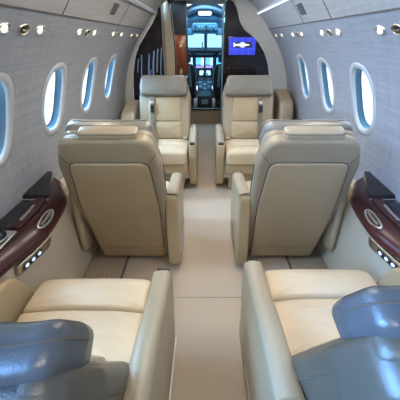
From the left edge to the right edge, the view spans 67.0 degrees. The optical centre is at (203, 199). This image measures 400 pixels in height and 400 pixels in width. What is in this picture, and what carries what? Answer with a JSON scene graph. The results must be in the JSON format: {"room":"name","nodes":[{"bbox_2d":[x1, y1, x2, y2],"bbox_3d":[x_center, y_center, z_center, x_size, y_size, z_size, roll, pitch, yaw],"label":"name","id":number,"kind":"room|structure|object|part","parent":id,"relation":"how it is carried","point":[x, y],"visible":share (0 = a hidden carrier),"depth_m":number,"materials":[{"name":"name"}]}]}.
{"room":"aircraft cabin","nodes":[
{"label":"aircraft cabin","id":0,"kind":"room"},
{"bbox_2d":[0,6,143,218],"bbox_3d":[-0.766,-0.006,1.347,0.287,1.445,5.015,0,28,0],"label":"wall","id":1,"kind":"structure","parent":0,"point":[28,59],"depth_m":1.52,"materials":[{"name":"fabric"}]},
{"bbox_2d":[0,21,11,33],"bbox_3d":[-0.670,-0.578,1.012,0.035,0.040,0.076,0,28,0],"label":"light","id":2,"kind":"object","parent":1,"relation":"attached to","point":[3,26],"visible":1,"depth_m":1.01,"materials":[{"name":"metal"}]},
{"bbox_2d":[0,72,13,168],"bbox_3d":[-0.843,-0.298,1.206,0.164,0.391,0.300,0,28,0],"label":"window","id":3,"kind":"structure","parent":1,"relation":"in","point":[6,86],"depth_m":1.31,"materials":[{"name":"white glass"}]},
{"bbox_2d":[18,23,29,34],"bbox_3d":[-0.670,-0.637,1.122,0.034,0.040,0.076,0,28,0],"label":"air vent","id":4,"kind":"object","parent":1,"relation":"in","point":[23,29],"visible":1,"depth_m":1.11,"materials":[{"name":"silver metal"}]},
{"bbox_2d":[0,171,66,277],"bbox_3d":[-0.796,0.331,0.995,0.220,0.175,1.848,0,28,0],"label":"console","id":5,"kind":"object","parent":1,"relation":"attached to","point":[25,230],"visible":1,"depth_m":1.33,"materials":[{"name":"red wood"}]},
{"bbox_3d":[-0.833,0.167,1.187,0.115,0.007,0.160,0,28,0],"label":"cup holder plate","id":6,"kind":"part","parent":5,"relation":"part of","materials":[{"name":"metal"}]},
{"bbox_3d":[-0.799,0.051,1.398,0.066,0.010,0.302,-1,28,-2],"label":"table lid","id":7,"kind":"part","parent":5,"relation":"part of","materials":[{"name":"red wood"}]},
{"bbox_2d":[14,236,50,275],"bbox_3d":[-0.725,0.236,1.288,0.033,0.068,0.204,6,29,12],"label":"switch plate","id":8,"kind":"object","parent":5,"relation":"attached to","point":[42,245],"depth_m":1.26,"materials":[{"name":"gold metal"}]},
{"bbox_3d":[-0.728,0.086,1.393,0.016,0.014,0.111,-2,28,-4],"label":"latch pull","id":9,"kind":"part","parent":5,"relation":"part of","materials":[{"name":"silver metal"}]},
{"bbox_2d":[35,25,45,34],"bbox_3d":[-0.670,-0.695,1.233,0.035,0.040,0.076,0,28,0],"label":"light","id":10,"kind":"object","parent":1,"relation":"attached to","point":[39,28],"visible":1,"depth_m":1.23,"materials":[{"name":"metal"}]},
{"bbox_2d":[0,177,98,292],"bbox_3d":[-0.810,0.388,1.543,0.191,0.567,4.960,0,28,0],"label":"trim","id":11,"kind":"structure","parent":1,"relation":"attached to","point":[65,258],"depth_m":1.62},
{"bbox_2d":[41,62,66,135],"bbox_3d":[-0.843,-0.561,1.701,0.164,0.391,0.300,0,28,0],"label":"window","id":12,"kind":"structure","parent":1,"relation":"in","point":[60,69],"depth_m":1.77,"materials":[{"name":"white plastic"}]},
{"bbox_2d":[0,3,144,29],"bbox_3d":[-0.622,-0.643,1.009,0.007,0.007,5.015,0,28,0],"label":"trim","id":13,"kind":"structure","parent":1,"relation":"attached to","point":[1,4],"depth_m":1.25,"materials":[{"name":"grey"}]},
{"bbox_2d":[76,28,82,35],"bbox_3d":[-0.670,-0.902,1.621,0.035,0.040,0.076,0,28,0],"label":"light","id":14,"kind":"object","parent":1,"relation":"attached to","point":[79,32],"visible":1,"depth_m":1.62,"materials":[{"name":"glass"}]},
{"bbox_2d":[84,29,90,35],"bbox_3d":[-0.670,-0.961,1.732,0.034,0.040,0.076,0,28,0],"label":"air vent","id":15,"kind":"object","parent":1,"relation":"in","point":[87,32],"visible":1,"depth_m":1.72,"materials":[{"name":"silver metal"}]},
{"bbox_2d":[80,57,97,114],"bbox_3d":[-0.843,-0.824,2.195,0.164,0.391,0.300,0,28,0],"label":"window","id":16,"kind":"structure","parent":1,"relation":"in","point":[92,64],"depth_m":2.27,"materials":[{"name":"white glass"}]},
{"bbox_2d":[103,54,116,100],"bbox_3d":[-0.843,-1.087,2.689,0.164,0.391,0.300,0,28,0],"label":"window","id":17,"kind":"structure","parent":1,"relation":"in","point":[107,91],"depth_m":2.77,"materials":[{"name":"glass"}]},
{"bbox_2d":[121,100,139,119],"bbox_3d":[-0.782,-0.875,3.288,0.145,0.358,0.571,0,28,0],"label":"pod","id":18,"kind":"object","parent":1,"relation":"attached to","point":[131,110],"visible":0.4,"depth_m":3.15,"materials":[{"name":"beige leather"}]},
{"bbox_2d":[125,9,157,101],"bbox_3d":[-0.537,-1.305,3.440,0.765,1.775,0.100,0,28,0],"label":"trim","id":19,"kind":"structure","parent":1,"relation":"attached to","point":[129,93],"depth_m":3.36,"materials":[{"name":"grey plastic"}]},
{"bbox_2d":[173,0,224,3],"bbox_3d":[-0.045,-2.527,3.730,1.060,0.060,1.440,0,28,0],"label":"ceiling","id":20,"kind":"structure","parent":0,"point":[187,1],"depth_m":4.06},
{"bbox_2d":[0,0,399,28],"bbox_3d":[0.025,-0.796,0.927,1.295,0.345,5.015,0,28,0],"label":"ceiling","id":21,"kind":"structure","parent":0,"point":[285,13],"depth_m":1.71,"materials":[{"name":"plastic"}]},
{"bbox_2d":[109,3,118,14],"bbox_3d":[-0.565,-1.206,1.907,0.049,0.062,0.100,0,28,0],"label":"ceiling vent","id":22,"kind":"object","parent":21,"relation":"in","point":[115,7],"visible":1,"depth_m":1.90,"materials":[{"name":"grey plastic"}]},
{"bbox_2d":[128,0,156,14],"bbox_3d":[-0.498,-0.773,0.939,0.022,0.031,5.015,0,28,0],"label":"recessed light","id":23,"kind":"object","parent":21,"relation":"in","point":[136,2],"visible":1,"depth_m":2.44,"materials":[{"name":"white plastic"}]},
{"bbox_2d":[257,0,286,13],"bbox_3d":[0.548,-0.773,0.939,0.022,0.031,5.015,0,28,0],"label":"recessed light","id":24,"kind":"object","parent":21,"relation":"in","point":[277,2],"visible":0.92,"depth_m":2.44,"materials":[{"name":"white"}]},
{"bbox_2d":[296,3,306,14],"bbox_3d":[0.615,-1.206,1.907,0.049,0.062,0.100,0,28,0],"label":"ceiling vent","id":25,"kind":"object","parent":21,"relation":"in","point":[300,7],"visible":1,"depth_m":1.91,"materials":[{"name":"grey plastic"}]},
{"bbox_2d":[187,4,221,27],"bbox_3d":[0.015,-3.084,5.416,1.240,0.660,1.340,0,28,0],"label":"ceiling","id":26,"kind":"structure","parent":0,"point":[195,19],"depth_m":5.68,"materials":[{"name":"blue plastic"}]},
{"bbox_2d":[187,5,221,19],"bbox_3d":[0.015,-2.912,5.128,1.056,0.628,0.566,0,28,0],"label":"roof frame","id":27,"kind":"object","parent":26,"relation":"attached to","point":[199,7],"visible":0.34,"depth_m":4.77,"materials":[{"name":"blue plastic"}]},
{"bbox_2d":[188,23,221,34],"bbox_3d":[0.010,-3.229,5.711,0.830,0.200,0.242,0,28,0],"label":"panel","id":28,"kind":"object","parent":26,"relation":"attached to","point":[196,27],"visible":0.84,"depth_m":5.61,"materials":[{"name":"blue plastic"}]},
{"bbox_2d":[197,10,212,16],"bbox_3d":[0.015,-3.155,5.103,0.260,0.100,0.026,0,28,0],"label":"dome light","id":29,"kind":"object","parent":26,"relation":"attached to","point":[200,13],"visible":0.95,"depth_m":5.09,"materials":[{"name":"white plastic"}]},
{"bbox_2d":[198,11,210,14],"bbox_3d":[0.015,-3.151,5.095,0.220,0.060,0.008,0,28,0],"label":"diffuser","id":30,"kind":"object","parent":29,"relation":"attached to","point":[199,12],"depth_m":5.09,"materials":[{"name":"white plastic"}]},
{"bbox_2d":[188,32,221,48],"bbox_3d":[0.015,-3.299,6.258,1.220,0.338,0.391,0,28,0],"label":"windscreen","id":31,"kind":"object","parent":26,"relation":"attached to","point":[198,40],"visible":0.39,"depth_m":6.25,"materials":[{"name":"clear glass"}]},
{"bbox_3d":[-0.205,-3.299,6.259,0.420,0.290,0.350,0,28,0],"label":"pane","id":32,"kind":"part","parent":31,"relation":"part of","materials":[{"name":"clear glass"}]},
{"bbox_3d":[0.260,-3.299,6.259,0.410,0.290,0.350,0,28,0],"label":"pane","id":33,"kind":"part","parent":31,"relation":"part of","materials":[{"name":"clear glass"}]},
{"bbox_2d":[187,6,222,104],"bbox_3d":[0.025,-2.208,5.089,1.160,1.820,0.060,0,28,0],"label":"wall","id":34,"kind":"structure","parent":0,"point":[222,6],"depth_m":4.96,"materials":[{"name":"plastic"}]},
{"bbox_2d":[191,98,219,107],"bbox_3d":[0.025,-2.070,6.374,1.500,0.070,2.000,0,28,0],"label":"floor","id":35,"kind":"structure","parent":0,"point":[194,105],"depth_m":5.85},
{"bbox_2d":[188,53,198,104],"bbox_3d":[-0.345,-2.314,5.780,0.500,0.920,0.620,0,28,0],"label":"seat","id":36,"kind":"object","parent":35,"relation":"on","point":[193,83],"visible":0.35,"depth_m":5.57,"materials":[{"name":"leather"}]},
{"bbox_3d":[-0.345,-2.243,5.623,0.398,0.540,0.139,0,28,0],"label":"backrest","id":37,"kind":"part","parent":36,"relation":"part of","materials":[{"name":"black leather"}]},
{"bbox_3d":[-0.345,-2.158,5.571,0.424,0.484,0.099,0,28,0],"label":"frame","id":38,"kind":"part","parent":36,"relation":"part of","materials":[{"name":"grey metal"}]},
{"bbox_2d":[197,73,211,106],"bbox_3d":[0.015,-2.217,6.007,0.280,0.535,1.010,0,28,0],"label":"pedestal","id":39,"kind":"object","parent":35,"relation":"on","point":[204,91],"visible":0.9,"depth_m":5.69,"materials":[{"name":"plastic"}]},
{"bbox_2d":[188,49,220,80],"bbox_3d":[0.025,-2.848,6.406,1.200,0.615,0.513,0,28,0],"label":"panel","id":40,"kind":"object","parent":39,"relation":"on","point":[205,61],"visible":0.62,"depth_m":6.27,"materials":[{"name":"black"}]},
{"bbox_3d":[0.015,-2.952,6.106,0.380,0.050,0.045,0,28,0],"label":"guidance panel","id":41,"kind":"part","parent":40,"relation":"part of","materials":[{"name":"plastic"}]},
{"bbox_2d":[210,53,220,104],"bbox_3d":[0.365,-2.314,5.780,0.500,0.920,0.620,0,28,0],"label":"seat","id":42,"kind":"object","parent":35,"relation":"on","point":[215,83],"visible":0.27,"depth_m":5.59,"materials":[{"name":"leather"}]},
{"bbox_3d":[0.365,-2.158,5.571,0.424,0.484,0.099,0,28,0],"label":"frame","id":43,"kind":"part","parent":42,"relation":"part of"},
{"bbox_3d":[0.365,-2.243,5.623,0.398,0.540,0.139,0,28,0],"label":"backrest","id":44,"kind":"part","parent":42,"relation":"part of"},
{"bbox_2d":[122,123,289,399],"bbox_3d":[0.025,0.247,2.476,1.720,0.060,7.060,0,28,0],"label":"floor","id":45,"kind":"structure","parent":0,"point":[208,363],"depth_m":1.88,"materials":[{"name":"carpet"}]},
{"bbox_2d":[82,246,129,278],"bbox_3d":[-0.648,0.548,1.831,0.253,0.013,4.520,0,28,0],"label":"carpet","id":46,"kind":"object","parent":45,"relation":"on","point":[101,266],"visible":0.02,"depth_m":2.02,"materials":[{"name":"brown carpet"}]},
{"bbox_2d":[0,269,176,399],"bbox_3d":[-0.440,0.493,0.961,0.625,0.901,0.796,0,28,0],"label":"seat","id":47,"kind":"object","parent":46,"relation":"on","point":[67,339],"visible":1,"depth_m":0.90,"materials":[{"name":"beige leather"}]},
{"bbox_3d":[-0.732,0.513,1.099,0.040,0.474,0.460,0,28,0],"label":"armrest","id":48,"kind":"part","parent":47,"relation":"part of","materials":[{"name":"leather"}]},
{"bbox_3d":[-0.460,0.415,0.699,0.512,0.421,0.311,0,28,0],"label":"backrest","id":49,"kind":"part","parent":47,"relation":"part of","materials":[{"name":"leather"}]},
{"bbox_2d":[16,311,142,363],"bbox_3d":[-0.460,0.519,1.062,0.482,0.133,0.258,0,28,0],"label":"seat cushion","id":50,"kind":"object","parent":47,"relation":"on","point":[115,332],"depth_m":1.08,"materials":[{"name":"leather"}]},
{"bbox_3d":[-0.171,0.609,1.080,0.074,0.511,0.654,0,28,0],"label":"armrest","id":51,"kind":"part","parent":47,"relation":"part of","materials":[{"name":"leather"}]},
{"bbox_2d":[58,119,184,263],"bbox_3d":[-0.460,-0.059,1.918,0.625,0.979,0.648,0,28,0],"label":"seat","id":52,"kind":"object","parent":46,"relation":"on","point":[113,172],"visible":1,"depth_m":1.64,"materials":[{"name":"beige leather"}]},
{"bbox_3d":[-0.752,0.029,2.009,0.040,0.474,0.460,0,28,0],"label":"armrest","id":53,"kind":"part","parent":52,"relation":"part of","materials":[{"name":"leather"}]},
{"bbox_3d":[-0.480,-0.149,1.687,0.512,0.533,0.218,0,28,0],"label":"backrest","id":54,"kind":"part","parent":52,"relation":"part of","materials":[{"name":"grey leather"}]},
{"bbox_3d":[-0.480,0.059,1.755,0.444,0.661,0.218,0,28,0],"label":"panel","id":55,"kind":"part","parent":52,"relation":"part of","materials":[{"name":"leather"}]},
{"bbox_3d":[-0.475,0.342,2.041,0.419,0.101,0.043,0,28,0],"label":"kick panel","id":56,"kind":"part","parent":52,"relation":"part of","materials":[{"name":"leather"}]},
{"bbox_3d":[-0.191,0.089,2.061,0.074,0.508,0.494,0,28,0],"label":"armrest","id":57,"kind":"part","parent":52,"relation":"part of","materials":[{"name":"leather"}]},
{"bbox_2d":[139,75,197,187],"bbox_3d":[-0.375,-0.677,3.023,0.625,1.031,0.644,0,28,0],"label":"seat","id":58,"kind":"object","parent":46,"relation":"on","point":[164,100],"visible":0.73,"depth_m":2.98,"materials":[{"name":"beige leather"}]},
{"bbox_3d":[-0.395,-0.916,3.078,0.512,0.590,0.214,0,28,0],"label":"backrest","id":59,"kind":"part","parent":58,"relation":"part of","materials":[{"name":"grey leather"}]},
{"bbox_2d":[158,139,188,152],"bbox_3d":[-0.395,-0.547,3.066,0.482,0.133,0.213,0,28,0],"label":"seat cushion","id":60,"kind":"object","parent":58,"relation":"on","point":[185,142],"depth_m":3.00,"materials":[{"name":"leather"}]},
{"bbox_3d":[-0.106,-0.453,3.080,0.074,0.508,0.494,0,28,0],"label":"armrest","id":61,"kind":"part","parent":58,"relation":"part of","materials":[{"name":"leather"}]},
{"bbox_2d":[133,3,166,99],"bbox_3d":[-0.638,-1.380,3.619,0.376,1.740,0.314,0,28,0],"label":"partition wall","id":62,"kind":"structure","parent":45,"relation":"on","point":[150,59],"depth_m":3.35,"materials":[{"name":"brown wood"}]},
{"bbox_2d":[157,1,176,74],"bbox_3d":[-0.438,-1.526,3.829,0.194,1.800,0.166,0,28,0],"label":"panel","id":63,"kind":"object","parent":45,"relation":"on","point":[169,31],"visible":0.34,"depth_m":3.56,"materials":[{"name":"brown wood"}]},
{"bbox_3d":[-0.373,-1.530,3.739,0.065,1.691,0.012,0,28,0],"label":"edge trim","id":64,"kind":"part","parent":63,"relation":"part of","materials":[{"name":"beige plastic"}]},
{"bbox_2d":[170,1,188,85],"bbox_3d":[-0.388,-1.875,4.485,0.295,1.800,0.280,0,28,0],"label":"tall cabinet","id":65,"kind":"object","parent":45,"relation":"on","point":[178,8],"visible":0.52,"depth_m":4.14,"materials":[{"name":"red wood"}]},
{"bbox_3d":[-0.379,-2.095,4.227,0.263,0.370,0.012,0,28,0],"label":"door","id":66,"kind":"part","parent":65,"relation":"part of","materials":[{"name":"red wood"}]},
{"bbox_2d":[179,68,183,74],"bbox_3d":[-0.330,-1.870,4.420,0.076,0.112,0.076,0,28,0],"label":"coffee pot","id":67,"kind":"object","parent":65,"relation":"on","point":[181,71],"visible":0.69,"depth_m":4.39,"materials":[{"name":"silver metal"}]},
{"bbox_2d":[191,108,219,122],"bbox_3d":[0.015,-1.524,5.476,0.580,0.250,0.100,0,28,0],"label":"carpet","id":68,"kind":"structure","parent":45,"relation":"on","point":[197,116],"depth_m":5.43,"materials":[{"name":"brown carpet"}]},
{"bbox_2d":[174,297,241,297],"bbox_3d":[0.025,0.581,1.791,1.100,0.012,0.005,0,28,0],"label":"trim","id":69,"kind":"structure","parent":45,"relation":"attached to","point":[174,297],"depth_m":1.79,"materials":[{"name":"brown carpet"}]},
{"bbox_2d":[214,75,273,187],"bbox_3d":[0.425,-0.677,3.023,0.625,1.031,0.644,0,28,0],"label":"seat","id":70,"kind":"object","parent":45,"relation":"on","point":[247,100],"visible":0.8,"depth_m":2.98,"materials":[{"name":"beige leather"}]},
{"bbox_3d":[0.156,-0.453,3.080,0.074,0.508,0.494,0,28,0],"label":"armrest","id":71,"kind":"part","parent":70,"relation":"part of","materials":[{"name":"leather"}]},
{"bbox_2d":[225,139,258,145],"bbox_3d":[0.445,-0.547,3.066,0.482,0.133,0.213,0,28,0],"label":"seat cushion","id":72,"kind":"object","parent":70,"relation":"on","point":[227,141],"depth_m":3.00,"materials":[{"name":"leather"}]},
{"bbox_3d":[0.445,-0.916,3.078,0.512,0.590,0.214,0,28,0],"label":"backrest","id":73,"kind":"part","parent":70,"relation":"part of","materials":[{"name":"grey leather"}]},
{"bbox_2d":[220,0,268,123],"bbox_3d":[0.483,-1.328,3.551,0.559,1.710,0.142,0,28,0],"label":"bulkhead","id":74,"kind":"object","parent":45,"relation":"on","point":[231,65],"visible":0.36,"depth_m":3.36,"materials":[{"name":"brown wood"}]},
{"bbox_2d":[227,36,256,55],"bbox_3d":[0.415,-1.674,3.287,0.314,0.194,0.035,0,28,0],"label":"wall screen","id":75,"kind":"object","parent":74,"relation":"attached to","point":[237,45],"visible":0.98,"depth_m":3.27,"materials":[{"name":"blue glass"}]},
{"bbox_2d":[285,246,327,268],"bbox_3d":[0.699,0.548,1.831,0.253,0.013,4.520,0,28,0],"label":"carpet","id":76,"kind":"object","parent":45,"relation":"on","point":[314,260],"visible":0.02,"depth_m":2.06,"materials":[{"name":"brown carpet"}]},
{"bbox_2d":[230,119,359,263],"bbox_3d":[0.510,-0.059,1.918,0.625,0.979,0.648,0,28,0],"label":"seat","id":77,"kind":"object","parent":76,"relation":"on","point":[304,171],"visible":1,"depth_m":1.64,"materials":[{"name":"beige leather"}]},
{"bbox_3d":[0.241,0.089,2.061,0.074,0.508,0.494,0,28,0],"label":"armrest","id":78,"kind":"part","parent":77,"relation":"part of","materials":[{"name":"leather"}]},
{"bbox_3d":[0.525,0.342,2.041,0.419,0.101,0.043,0,28,0],"label":"kick panel","id":79,"kind":"part","parent":77,"relation":"part of","materials":[{"name":"leather"}]},
{"bbox_3d":[0.530,0.059,1.755,0.444,0.661,0.218,0,28,0],"label":"panel","id":80,"kind":"part","parent":77,"relation":"part of","materials":[{"name":"leather"}]},
{"bbox_3d":[0.530,-0.149,1.687,0.512,0.533,0.218,0,28,0],"label":"backrest","id":81,"kind":"part","parent":77,"relation":"part of","materials":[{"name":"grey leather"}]},
{"bbox_3d":[0.802,0.029,2.009,0.040,0.474,0.460,0,28,0],"label":"armrest","id":82,"kind":"part","parent":77,"relation":"part of","materials":[{"name":"leather"}]},
{"bbox_2d":[239,259,399,399],"bbox_3d":[0.480,0.453,1.003,0.625,0.934,0.805,0,28,0],"label":"seat","id":83,"kind":"object","parent":76,"relation":"on","point":[306,334],"visible":1,"depth_m":0.82,"materials":[{"name":"beige leather"}]},
{"bbox_3d":[0.211,0.581,1.133,0.074,0.511,0.654,0,28,0],"label":"armrest","id":84,"kind":"part","parent":83,"relation":"part of","materials":[{"name":"leather"}]},
{"bbox_2d":[274,299,339,355],"bbox_3d":[0.500,0.492,1.113,0.482,0.133,0.263,0,28,0],"label":"seat cushion","id":85,"kind":"object","parent":83,"relation":"on","point":[306,323],"depth_m":1.09,"materials":[{"name":"leather"}]},
{"bbox_3d":[0.507,0.369,0.754,0.512,0.463,0.293,-5,28,-9],"label":"backrest","id":86,"kind":"part","parent":83,"relation":"part of","materials":[{"name":"leather"}]},
{"bbox_3d":[0.772,0.485,1.152,0.040,0.474,0.460,0,28,0],"label":"armrest","id":87,"kind":"part","parent":83,"relation":"part of","materials":[{"name":"leather"}]},
{"bbox_2d":[269,9,399,202],"bbox_3d":[0.816,-0.006,1.347,0.287,1.445,5.015,0,28,0],"label":"wall","id":88,"kind":"structure","parent":0,"point":[358,42],"depth_m":1.63,"materials":[{"name":"fabric"}]},
{"bbox_2d":[225,0,286,89],"bbox_3d":[0.588,-1.305,3.440,0.765,1.775,0.100,0,28,0],"label":"trim","id":89,"kind":"structure","parent":88,"relation":"attached to","point":[252,22],"depth_m":3.21,"materials":[{"name":"grey plastic"}]},
{"bbox_2d":[273,89,293,119],"bbox_3d":[0.833,-0.928,3.259,0.145,0.478,0.574,0,28,0],"label":"pod","id":90,"kind":"object","parent":88,"relation":"attached to","point":[283,105],"visible":0.52,"depth_m":3.05,"materials":[{"name":"grey leather"}]},
{"bbox_2d":[296,54,309,100],"bbox_3d":[0.893,-1.087,2.689,0.164,0.391,0.300,0,28,0],"label":"window","id":91,"kind":"structure","parent":88,"relation":"in","point":[300,61],"depth_m":2.77,"materials":[{"name":"white plastic"}]},
{"bbox_2d":[317,57,334,114],"bbox_3d":[0.893,-0.824,2.195,0.164,0.391,0.300,0,28,0],"label":"window","id":92,"kind":"structure","parent":88,"relation":"in","point":[328,107],"depth_m":2.27,"materials":[{"name":"white plastic"}]},
{"bbox_2d":[326,29,332,35],"bbox_3d":[0.720,-0.961,1.732,0.034,0.040,0.076,0,28,0],"label":"air vent","id":93,"kind":"object","parent":88,"relation":"in","point":[328,32],"visible":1,"depth_m":1.72,"materials":[{"name":"silver metal"}]},
{"bbox_2d":[270,7,399,28],"bbox_3d":[0.672,-0.643,1.009,0.007,0.007,5.015,0,28,0],"label":"trim","id":94,"kind":"structure","parent":88,"relation":"attached to","point":[398,8],"depth_m":1.38,"materials":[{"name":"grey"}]},
{"bbox_2d":[334,28,340,35],"bbox_3d":[0.720,-0.902,1.621,0.035,0.040,0.076,0,28,0],"label":"light","id":95,"kind":"object","parent":88,"relation":"attached to","point":[336,30],"visible":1,"depth_m":1.61,"materials":[{"name":"glass"}]},
{"bbox_2d":[316,178,399,281],"bbox_3d":[0.860,0.388,1.543,0.191,0.567,4.960,0,28,0],"label":"trim","id":96,"kind":"structure","parent":88,"relation":"attached to","point":[352,250],"depth_m":1.66,"materials":[{"name":"beige plastic"}]},
{"bbox_2d":[349,62,375,135],"bbox_3d":[0.893,-0.561,1.701,0.164,0.391,0.300,0,28,0],"label":"window","id":97,"kind":"structure","parent":88,"relation":"in","point":[355,73],"depth_m":1.77,"materials":[{"name":"white plastic"}]},
{"bbox_2d":[350,171,399,268],"bbox_3d":[0.846,0.331,0.995,0.220,0.175,1.848,0,28,0],"label":"console","id":98,"kind":"object","parent":88,"relation":"attached to","point":[375,206],"visible":0.98,"depth_m":1.40,"materials":[{"name":"red wood"}]},
{"bbox_3d":[0.777,0.086,1.393,0.016,0.014,0.111,2,28,4],"label":"latch pull","id":99,"kind":"part","parent":98,"relation":"part of","materials":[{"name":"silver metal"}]},
{"bbox_2d":[369,236,399,268],"bbox_3d":[0.775,0.236,1.288,0.033,0.068,0.204,-6,29,-12],"label":"switch plate","id":100,"kind":"object","parent":98,"relation":"attached to","point":[383,251],"depth_m":1.28,"materials":[{"name":"gold metal"}]},
{"bbox_3d":[0.849,0.051,1.398,0.066,0.010,0.302,1,28,2],"label":"table lid","id":101,"kind":"part","parent":98,"relation":"part of","materials":[{"name":"red wood"}]},
{"bbox_2d":[374,25,385,34],"bbox_3d":[0.720,-0.695,1.233,0.035,0.040,0.076,0,28,0],"label":"light","id":102,"kind":"object","parent":88,"relation":"attached to","point":[381,28],"visible":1,"depth_m":1.23,"materials":[{"name":"glass"}]},
{"bbox_2d":[391,23,399,34],"bbox_3d":[0.720,-0.637,1.122,0.034,0.040,0.076,0,28,0],"label":"air vent","id":103,"kind":"object","parent":88,"relation":"in","point":[395,29],"visible":1,"depth_m":1.12,"materials":[{"name":"silver metal"}]},
{"label":"outside","id":104,"kind":"structure","parent":0,"visible":0},
{"bbox_2d":[44,62,372,124],"bbox_3d":[0.025,-4.791,14.441,160.000,0.001,150.000,0,28,0],"label":"sky","id":105,"kind":"structure","parent":104,"point":[366,89],"depth_m":15.84,"materials":[{"name":"white"}]}
]}

